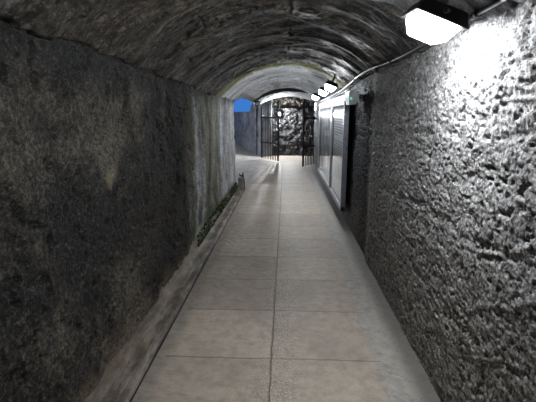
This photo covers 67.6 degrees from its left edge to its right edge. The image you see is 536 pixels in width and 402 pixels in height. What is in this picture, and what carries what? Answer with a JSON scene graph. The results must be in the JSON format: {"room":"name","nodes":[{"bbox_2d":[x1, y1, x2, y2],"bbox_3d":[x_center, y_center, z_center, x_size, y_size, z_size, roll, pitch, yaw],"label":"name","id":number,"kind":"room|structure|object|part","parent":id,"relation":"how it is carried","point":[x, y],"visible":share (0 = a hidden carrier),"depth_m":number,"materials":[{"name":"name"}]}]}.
{"room":"underground tunnel","nodes":[
{"label":"underground tunnel","id":0,"kind":"room"},
{"bbox_2d":[0,19,234,401],"bbox_3d":[-1.310,0.053,2.603,0.736,2.070,11.946,1,12,2],"label":"wall","id":1,"kind":"structure","parent":0,"point":[111,169],"depth_m":2.20,"materials":[{"name":"concrete"}]},
{"bbox_2d":[85,184,244,401],"bbox_3d":[-0.877,0.963,2.928,0.214,0.180,12.230,1,12,2],"label":"curb","id":2,"kind":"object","parent":1,"relation":"attached to","point":[122,376],"depth_m":3.04,"materials":[{"name":"concrete"}]},
{"bbox_2d":[238,172,244,188],"bbox_3d":[-0.579,-0.451,8.758,0.151,0.369,0.160,1,12,2],"label":"stump","id":3,"kind":"object","parent":2,"relation":"on","point":[241,180],"visible":0.82,"depth_m":8.70,"materials":[{"name":"concrete"}]},
{"bbox_2d":[130,188,245,401],"bbox_3d":[-0.765,1.037,2.923,0.100,0.030,12.600,1,12,2],"label":"trim","id":4,"kind":"structure","parent":1,"relation":"attached to","point":[245,188],"depth_m":3.15,"materials":[{"name":"black paint"}]},
{"bbox_2d":[197,182,237,246],"bbox_3d":[-0.751,0.052,6.716,0.060,0.168,4.021,1,12,2],"label":"moss","id":5,"kind":"object","parent":1,"relation":"attached to","point":[235,183],"visible":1,"depth_m":6.00,"materials":[{"name":"green plant"}]},
{"bbox_2d":[234,138,261,187],"bbox_3d":[-3.198,-2.404,16.369,6.160,0.973,15.300,1,12,2],"label":"floor","id":6,"kind":"structure","parent":0,"point":[247,162],"depth_m":13.47,"materials":[{"name":"concrete"}]},
{"bbox_2d":[234,99,272,156],"bbox_3d":[-0.945,-3.395,17.258,0.534,2.700,4.762,-5,13,-22],"label":"wall","id":7,"kind":"structure","parent":0,"point":[244,122],"depth_m":16.08,"materials":[{"name":"concrete"}]},
{"bbox_2d":[0,0,525,101],"bbox_3d":[0.044,-1.533,4.121,2.185,0.752,15.700,1,12,2],"label":"ceiling","id":8,"kind":"structure","parent":0,"point":[234,50],"depth_m":3.00,"materials":[{"name":"concrete"}]},
{"bbox_2d":[312,90,319,99],"bbox_3d":[1.033,-2.295,8.614,0.177,0.242,0.242,1,12,2],"label":"light","id":9,"kind":"object","parent":8,"relation":"attached to","point":[315,96],"visible":0.97,"depth_m":8.54,"materials":[{"name":"white plastic"}]},
{"bbox_2d":[318,87,328,95],"bbox_3d":[0.954,-1.923,6.855,0.177,0.242,0.242,1,12,2],"label":"light","id":10,"kind":"object","parent":8,"relation":"attached to","point":[322,91],"visible":0.84,"depth_m":6.79,"materials":[{"name":"white plastic"}]},
{"bbox_2d":[319,90,327,95],"bbox_3d":[0.942,-1.853,6.879,0.152,0.069,0.191,21,12,-2],"label":"diffuser","id":11,"kind":"object","parent":10,"relation":"attached to","point":[322,92],"depth_m":6.80,"materials":[{"name":"white plastic"}]},
{"bbox_2d":[324,75,337,91],"bbox_3d":[0.904,-1.698,5.749,0.177,0.242,0.242,1,12,2],"label":"light","id":12,"kind":"object","parent":8,"relation":"attached to","point":[330,86],"visible":0.93,"depth_m":5.68,"materials":[{"name":"white plastic"}]},
{"bbox_2d":[325,84,335,91],"bbox_3d":[0.892,-1.628,5.772,0.152,0.069,0.191,21,12,-2],"label":"diffuser","id":13,"kind":"object","parent":12,"relation":"attached to","point":[330,87],"depth_m":5.69,"materials":[{"name":"white plastic"}]},
{"bbox_2d":[401,0,468,43],"bbox_3d":[0.749,-0.856,1.805,0.225,0.282,0.317,1,12,4],"label":"light","id":14,"kind":"object","parent":8,"relation":"attached to","point":[428,21],"visible":1,"depth_m":1.72,"materials":[{"name":"black paint"}]},
{"bbox_2d":[406,11,460,43],"bbox_3d":[0.737,-0.783,1.835,0.195,0.077,0.245,21,18,-2],"label":"diffuser","id":15,"kind":"object","parent":14,"relation":"attached to","point":[421,25],"depth_m":1.74,"materials":[{"name":"white plastic"}]},
{"bbox_2d":[253,88,313,104],"bbox_3d":[0.776,-3.592,13.550,2.280,0.642,3.750,1,12,2],"label":"ceiling","id":16,"kind":"structure","parent":0,"point":[282,92],"depth_m":12.47,"materials":[{"name":"white paint"}]},
{"bbox_2d":[256,97,313,155],"bbox_3d":[0.840,-2.967,15.405,2.602,2.550,0.239,1,12,2],"label":"wall","id":17,"kind":"structure","parent":0,"point":[291,108],"depth_m":15.47,"materials":[{"name":"grey stone"}]},
{"bbox_2d":[131,156,441,401],"bbox_3d":[0.572,0.220,6.527,2.314,0.010,19.700,1,12,2],"label":"floor","id":18,"kind":"structure","parent":0,"point":[286,305],"depth_m":3.17,"materials":[{"name":"tile"}]},
{"bbox_2d":[261,100,278,160],"bbox_3d":[0.051,-2.427,13.772,0.050,1.990,1.249,-7,14,-29],"label":"gate leaf","id":19,"kind":"object","parent":18,"relation":"on","point":[262,117],"visible":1,"depth_m":13.73,"materials":[{"name":"black metal"}]},
{"bbox_2d":[313,0,535,401],"bbox_3d":[1.145,-0.507,5.011,0.069,2.140,17.100,1,12,3],"label":"wall","id":20,"kind":"structure","parent":0,"point":[440,208],"depth_m":2.08,"materials":[{"name":"concrete"}]},
{"bbox_2d":[318,95,349,210],"bbox_3d":[1.189,-1.096,7.698,0.105,1.630,4.400,1,12,2],"label":"information board","id":21,"kind":"object","parent":20,"relation":"attached to","point":[334,113],"visible":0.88,"depth_m":6.81,"materials":[{"name":"black paint"}]},
{"bbox_3d":[1.198,-1.244,8.495,0.005,1.440,2.540,1,12,2],"label":"glass pane","id":22,"kind":"part","parent":21,"relation":"part of","materials":[{"name":"white"}]},
{"bbox_2d":[332,107,343,197],"bbox_3d":[1.133,-0.792,6.420,0.008,1.400,1.410,1,12,2],"label":"poster","id":23,"kind":"object","parent":21,"relation":"attached to","point":[337,112],"depth_m":6.55,"materials":[{"name":"grey paper"}]},
{"bbox_2d":[345,91,363,104],"bbox_3d":[1.061,-1.247,4.852,0.200,0.156,0.305,1,12,2],"label":"emergency light","id":24,"kind":"object","parent":20,"relation":"attached to","point":[352,97],"visible":0.98,"depth_m":4.72,"materials":[{"name":"white plastic"}]},
{"bbox_2d":[317,0,506,102],"bbox_3d":[1.122,-1.714,6.133,0.040,0.164,10.800,1,12,2],"label":"conduit","id":25,"kind":"object","parent":20,"relation":"attached to","point":[476,14],"visible":0.84,"depth_m":2.58,"materials":[{"name":"grey plastic"}]},
{"bbox_3d":[1.784,-2.593,14.158,0.309,2.350,3.100,1,12,2],"label":"wall","id":26,"kind":"structure","parent":0,"visible":0},
{"bbox_2d":[302,99,315,166],"bbox_3d":[1.326,-2.097,12.301,0.040,1.970,1.102,7,14,31],"label":"gate leaf","id":27,"kind":"object","parent":26,"relation":"attached to","point":[304,117],"visible":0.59,"depth_m":12.11,"materials":[{"name":"black metal"}]}
]}

